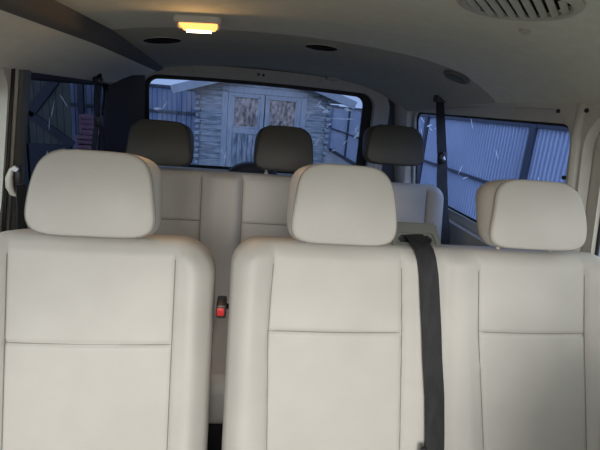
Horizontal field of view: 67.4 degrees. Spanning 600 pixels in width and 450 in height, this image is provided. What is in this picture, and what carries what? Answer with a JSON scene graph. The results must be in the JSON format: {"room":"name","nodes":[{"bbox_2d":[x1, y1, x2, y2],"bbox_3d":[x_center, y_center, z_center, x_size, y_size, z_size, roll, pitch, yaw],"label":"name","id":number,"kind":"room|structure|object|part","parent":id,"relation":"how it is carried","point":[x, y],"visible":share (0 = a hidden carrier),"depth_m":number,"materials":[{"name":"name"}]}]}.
{"room":"vehicle interior","nodes":[
{"label":"vehicle interior","id":0,"kind":"room"},
{"bbox_2d":[0,68,108,231],"bbox_3d":[-0.807,0.359,0.603,0.158,1.300,3.850,3,15,-8],"label":"wall","id":1,"kind":"structure","parent":0,"point":[5,73],"depth_m":1.26,"materials":[{"name":"grey plastic"}]},
{"bbox_2d":[2,69,14,231],"bbox_3d":[-0.833,-0.187,1.284,0.084,0.551,0.010,3,15,-8],"label":"trim","id":2,"kind":"structure","parent":1,"relation":"attached to","point":[12,70],"depth_m":1.27,"materials":[{"name":"black rubber"}]},
{"bbox_2d":[6,69,18,230],"bbox_3d":[-0.838,-0.208,1.302,0.082,0.580,0.022,3,15,-8],"label":"trim","id":3,"kind":"structure","parent":1,"relation":"attached to","point":[16,70],"depth_m":1.29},
{"bbox_2d":[5,165,26,228],"bbox_3d":[-0.845,0.017,1.347,0.058,0.400,0.063,3,15,-8],"label":"anchor","id":4,"kind":"object","parent":1,"relation":"attached to","point":[20,194],"visible":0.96,"depth_m":1.30,"materials":[{"name":"beige plastic"}]},
{"bbox_3d":[-0.809,-0.145,1.293,0.016,0.055,0.020,3,15,-8],"label":"bolt plate","id":5,"kind":"part","parent":4,"relation":"part of","materials":[{"name":"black metal"}]},
{"bbox_2d":[9,70,30,229],"bbox_3d":[-0.855,-0.203,1.353,0.115,0.540,0.071,3,15,-8],"label":"trim","id":6,"kind":"structure","parent":1,"relation":"attached to","point":[24,82],"depth_m":1.32,"materials":[{"name":"grey plastic"}]},
{"bbox_2d":[24,77,104,195],"bbox_3d":[-0.947,-0.365,1.807,0.069,0.450,0.985,3,15,-8],"label":"window","id":7,"kind":"structure","parent":1,"relation":"in","point":[61,113],"depth_m":1.71,"materials":[{"name":"clear glass"}]},
{"bbox_2d":[0,0,162,82],"bbox_3d":[-0.629,-0.385,0.860,0.257,0.158,2.900,3,15,-8],"label":"trim","id":8,"kind":"structure","parent":1,"relation":"attached to","point":[49,37],"depth_m":1.20,"materials":[{"name":"grey"}]},
{"bbox_2d":[91,73,104,150],"bbox_3d":[-0.858,-0.434,1.928,0.071,0.428,0.157,3,15,-8],"label":"belt","id":9,"kind":"object","parent":1,"relation":"attached to","point":[98,80],"visible":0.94,"depth_m":1.90,"materials":[{"name":"black fabric"}]},
{"bbox_2d":[226,66,394,181],"bbox_3d":[-0.227,-0.147,2.515,1.720,1.412,0.030,3,15,-8],"label":"wall","id":10,"kind":"structure","parent":0,"point":[388,170],"depth_m":2.47,"materials":[{"name":"grey"}]},
{"bbox_2d":[104,75,144,152],"bbox_3d":[-0.897,-0.457,2.256,0.218,0.590,0.102,3,15,-8],"label":"trim","id":11,"kind":"structure","parent":10,"relation":"attached to","point":[125,106],"depth_m":2.23,"materials":[{"name":"grey plastic"}]},
{"bbox_2d":[145,65,389,175],"bbox_3d":[-0.245,-0.153,2.502,1.380,1.348,0.047,3,15,-8],"label":"door","id":12,"kind":"structure","parent":10,"relation":"in","point":[380,103],"depth_m":2.33,"materials":[{"name":"grey plastic"}]},
{"bbox_2d":[228,161,277,174],"bbox_3d":[-0.252,-0.268,2.412,0.300,0.135,0.065,3,15,-8],"label":"motor","id":13,"kind":"object","parent":12,"relation":"attached to","point":[246,167],"visible":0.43,"depth_m":2.37,"materials":[{"name":"grey"}]},
{"bbox_2d":[145,74,371,173],"bbox_3d":[-0.217,-0.526,2.437,1.240,0.504,0.018,3,15,-8],"label":"window","id":14,"kind":"structure","parent":12,"relation":"attached to","point":[366,113],"depth_m":2.43,"materials":[{"name":"clear glass"}]},
{"bbox_2d":[394,104,405,182],"bbox_3d":[0.559,-0.348,2.496,0.144,0.700,0.085,3,15,-8],"label":"trim","id":15,"kind":"structure","parent":10,"relation":"attached to","point":[400,112],"depth_m":2.44,"materials":[{"name":"grey plastic"}]},
{"bbox_2d":[56,0,599,110],"bbox_3d":[0.003,-0.376,0.941,1.490,0.228,2.900,3,15,-8],"label":"ceiling","id":16,"kind":"structure","parent":0,"point":[400,50],"depth_m":1.20,"materials":[{"name":"grey fabric"}]},
{"bbox_2d":[142,37,182,43],"bbox_3d":[-0.476,-0.638,1.556,0.135,0.022,0.136,3,15,-8],"label":"ceiling speaker","id":17,"kind":"object","parent":16,"relation":"attached to","point":[151,40],"visible":1,"depth_m":1.55,"materials":[{"name":"grey plastic"}]},
{"bbox_2d":[173,15,222,32],"bbox_3d":[-0.271,-0.535,1.202,0.125,0.045,0.084,3,15,-8],"label":"dome light","id":18,"kind":"object","parent":16,"relation":"attached to","point":[191,24],"visible":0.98,"depth_m":1.17,"materials":[{"name":"beige plastic"}]},
{"bbox_3d":[-0.271,-0.527,1.204,0.065,0.029,0.025,3,15,-8],"label":"bulb","id":19,"kind":"part","parent":18,"relation":"part of","materials":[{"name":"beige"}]},
{"bbox_2d":[304,44,338,51],"bbox_3d":[0.074,-0.612,1.553,0.120,0.011,0.120,3,15,-8],"label":"ceiling speaker","id":20,"kind":"object","parent":16,"relation":"attached to","point":[318,47],"visible":1,"depth_m":1.55,"materials":[{"name":"grey plastic"}]},
{"bbox_2d":[444,70,469,83],"bbox_3d":[0.532,-0.503,1.525,0.090,0.044,0.092,3,15,-8],"label":"ceiling vent","id":21,"kind":"object","parent":16,"relation":"in","point":[455,76],"visible":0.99,"depth_m":1.51,"materials":[{"name":"grey plastic"}]},
{"bbox_2d":[456,0,585,21],"bbox_3d":[0.353,-0.361,0.729,0.194,0.030,0.194,3,15,-8],"label":"ceiling vent","id":22,"kind":"object","parent":16,"relation":"in","point":[514,10],"visible":1,"depth_m":0.74,"materials":[{"name":"grey plastic"}]},
{"bbox_2d":[519,29,530,34],"bbox_3d":[0.445,-0.383,0.889,0.022,0.011,0.021,3,15,-8],"label":"clip","id":23,"kind":"object","parent":16,"relation":"attached to","point":[522,31],"visible":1,"depth_m":0.88,"materials":[{"name":"grey plastic"}]},
{"bbox_2d":[406,102,599,253],"bbox_3d":[0.797,0.439,0.825,0.159,1.300,3.850,3,15,-8],"label":"wall","id":24,"kind":"structure","parent":0,"point":[463,231],"depth_m":1.25,"materials":[{"name":"grey plastic"}]},
{"bbox_2d":[433,95,449,244],"bbox_3d":[0.590,-0.228,1.870,0.078,0.608,0.246,3,15,-8],"label":"belt","id":25,"kind":"object","parent":24,"relation":"attached to","point":[442,185],"visible":0.84,"depth_m":1.89,"materials":[{"name":"black fabric"}]},
{"bbox_2d":[415,112,567,222],"bbox_3d":[0.699,-0.232,1.845,0.069,0.450,1.225,3,15,-8],"label":"window","id":26,"kind":"structure","parent":24,"relation":"in","point":[419,113],"depth_m":1.78,"materials":[{"name":"clear glass"}]},
{"bbox_2d":[566,103,586,188],"bbox_3d":[0.728,-0.047,1.214,0.086,0.580,0.034,3,15,-8],"label":"trim","id":27,"kind":"structure","parent":24,"relation":"attached to","point":[578,125],"depth_m":1.16,"materials":[{"name":"beige plastic"}]},
{"bbox_2d":[594,218,599,255],"bbox_3d":[0.851,0.112,0.627,0.069,0.450,1.175,3,15,-8],"label":"window","id":28,"kind":"structure","parent":24,"relation":"in","point":[597,247],"depth_m":1.18,"materials":[{"name":"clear glass"}]},
{"bbox_3d":[-0.059,1.059,0.867,1.720,0.060,3.900,3,15,-8],"label":"floor","id":29,"kind":"structure","parent":0,"visible":0},
{"bbox_2d":[0,149,215,449],"bbox_3d":[-0.393,0.465,0.723,0.452,1.102,0.705,3,15,-8],"label":"seat","id":30,"kind":"object","parent":29,"relation":"on","point":[106,320],"visible":1,"depth_m":0.84,"materials":[{"name":"beige leather"}]},
{"bbox_2d":[126,119,443,449],"bbox_3d":[-0.090,0.231,1.557,1.346,1.168,0.712,3,15,-8],"label":"bench","id":31,"kind":"object","parent":29,"relation":"on","point":[220,210],"visible":0.28,"depth_m":1.65,"materials":[{"name":"beige leather"}]},
{"bbox_3d":[-0.113,0.655,1.584,1.250,0.335,0.420,3,15,-8],"label":"seat","id":32,"kind":"part","parent":31,"relation":"part of","materials":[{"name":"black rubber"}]},
{"bbox_2d":[209,309,228,423],"bbox_3d":[-0.092,0.443,1.495,1.335,0.152,0.480,3,15,-8],"label":"seat cushion","id":33,"kind":"object","parent":31,"relation":"on","point":[220,325],"depth_m":1.28,"materials":[{"name":"beige leather"}]},
{"bbox_3d":[-0.108,0.092,1.741,1.346,0.566,0.241,3,15,-8],"label":"backrest","id":34,"kind":"part","parent":31,"relation":"part of","materials":[{"name":"beige leather"}]},
{"bbox_3d":[0.417,-0.201,1.783,0.010,0.119,0.034,3,15,-8],"label":"headrest post","id":35,"kind":"part","parent":31,"relation":"part of","materials":[{"name":"grey plastic"}]},
{"bbox_2d":[216,163,599,449],"bbox_3d":[0.272,0.492,0.827,0.882,1.108,0.731,3,15,-8],"label":"seat","id":36,"kind":"object","parent":29,"relation":"on","point":[324,350],"visible":0.98,"depth_m":0.93,"materials":[{"name":"beige leather"}]},
{"bbox_2d":[405,234,444,449],"bbox_3d":[0.260,0.317,0.949,0.057,0.562,0.210,-1,16,-21],"label":"belt","id":37,"kind":"object","parent":36,"relation":"attached to","point":[425,254],"visible":1,"depth_m":0.92,"materials":[{"name":"black fabric"}]},
{"label":"outside","id":38,"kind":"structure","parent":0,"visible":0},
{"bbox_2d":[324,150,350,164],"bbox_3d":[-0.994,-0.382,8.140,60.000,0.100,60.000,3,15,-8],"label":"ground","id":39,"kind":"structure","parent":38,"point":[331,158],"depth_m":15.53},
{"bbox_2d":[149,84,199,163],"bbox_3d":[-3.736,-1.611,7.941,7.400,1.905,0.074,3,15,-8],"label":"metal fence","id":40,"kind":"object","parent":39,"relation":"on","point":[180,106],"visible":0.03,"depth_m":8.00,"materials":[{"name":"grey"}]},
{"bbox_3d":[-3.658,-2.493,7.700,7.400,0.050,0.040,3,15,-8],"label":"rail","id":41,"kind":"part","parent":40,"relation":"part of","materials":[{"name":"grey"}]},
{"bbox_3d":[-3.694,-2.079,7.812,7.400,0.050,0.040,3,15,-8],"label":"rail","id":42,"kind":"part","parent":40,"relation":"part of","materials":[{"name":"grey metal"}]},
{"bbox_2d":[170,80,356,166],"bbox_3d":[-0.633,-1.261,7.015,2.329,2.238,2.562,3,15,-8],"label":"garden shed","id":43,"kind":"object","parent":39,"relation":"on","point":[226,120],"visible":0.48,"depth_m":5.97,"materials":[{"name":"wood"}]},
{"bbox_3d":[-0.770,-0.854,6.120,0.474,1.800,0.040,3,15,-8],"label":"door","id":44,"kind":"part","parent":43,"relation":"part of","materials":[{"name":"blue wood"}]},
{"bbox_3d":[-0.712,-1.494,5.955,0.340,0.405,0.012,3,15,-8],"label":"pane","id":45,"kind":"part","parent":43,"relation":"part of","materials":[{"name":"grey glass"}]},
{"bbox_3d":[-0.242,-1.470,6.020,0.370,0.405,0.012,3,15,-8],"label":"pane","id":46,"kind":"part","parent":43,"relation":"part of","materials":[{"name":"grey glass"}]},
{"bbox_3d":[-0.289,-0.830,6.186,0.474,1.800,0.040,3,15,-8],"label":"door","id":47,"kind":"part","parent":43,"relation":"part of","materials":[{"name":"blue wood"}]},
{"bbox_2d":[326,105,338,149],"bbox_3d":[0.118,-4.024,18.204,2.800,1.840,0.074,3,15,-8],"label":"metal fence","id":48,"kind":"object","parent":39,"relation":"on","point":[332,110],"visible":0.1,"depth_m":18.36,"materials":[{"name":"grey metal"}]},
{"bbox_3d":[0.759,-3.998,18.314,1.500,1.800,0.032,3,15,-8],"label":"panel","id":49,"kind":"part","parent":48,"relation":"part of","materials":[{"name":"blue metal"}]},
{"bbox_2d":[329,106,599,256],"bbox_3d":[2.301,-1.608,10.088,0.074,1.795,17.200,3,15,-8],"label":"metal fence","id":50,"kind":"object","parent":39,"relation":"on","point":[526,151],"visible":0.43,"depth_m":6.92,"materials":[{"name":"grey metal"}]},
{"bbox_3d":[1.478,-3.522,16.876,0.032,1.755,3.000,3,15,-8],"label":"panel","id":51,"kind":"part","parent":50,"relation":"part of","materials":[{"name":"grey metal"}]},
{"bbox_3d":[2.229,-0.803,10.306,0.040,0.120,17.200,3,15,-8],"label":"rail","id":52,"kind":"part","parent":50,"relation":"part of","materials":[{"name":"grey metal"}]},
{"bbox_3d":[1.629,-3.119,15.438,0.060,1.795,0.100,3,15,-8],"label":"post","id":53,"kind":"part","parent":50,"relation":"part of","materials":[{"name":"grey metal"}]},
{"bbox_3d":[1.855,-2.665,13.842,0.032,1.755,3.350,3,15,-8],"label":"panel","id":54,"kind":"part","parent":50,"relation":"part of","materials":[{"name":"grey metal"}]},
{"bbox_3d":[2.300,-1.610,10.087,0.040,0.045,17.200,3,15,-8],"label":"rail","id":55,"kind":"part","parent":50,"relation":"part of","materials":[{"name":"grey metal"}]},
{"bbox_3d":[2.256,-1.758,10.626,0.032,1.755,3.380,3,15,-8],"label":"panel","id":56,"kind":"part","parent":50,"relation":"part of","materials":[{"name":"grey metal"}]},
{"bbox_3d":[2.429,-1.304,9.007,0.060,1.795,0.100,3,15,-8],"label":"post","id":57,"kind":"part","parent":50,"relation":"part of","materials":[{"name":"grey metal"}]},
{"bbox_3d":[2.372,-2.437,9.863,0.040,0.050,17.200,3,15,-8],"label":"rail","id":58,"kind":"part","parent":50,"relation":"part of","materials":[{"name":"grey metal"}]},
{"bbox_3d":[2.657,-0.848,7.401,0.032,1.755,3.370,3,15,-8],"label":"panel","id":59,"kind":"part","parent":50,"relation":"part of","materials":[{"name":"grey metal"}]},
{"bbox_3d":[2.829,-0.395,5.787,0.060,1.795,0.100,3,15,-8],"label":"post","id":60,"kind":"part","parent":50,"relation":"part of","materials":[{"name":"grey metal"}]},
{"bbox_3d":[3.058,0.062,4.176,0.032,1.755,3.380,3,15,-8],"label":"panel","id":61,"kind":"part","parent":50,"relation":"part of","materials":[{"name":"grey metal"}]}
]}

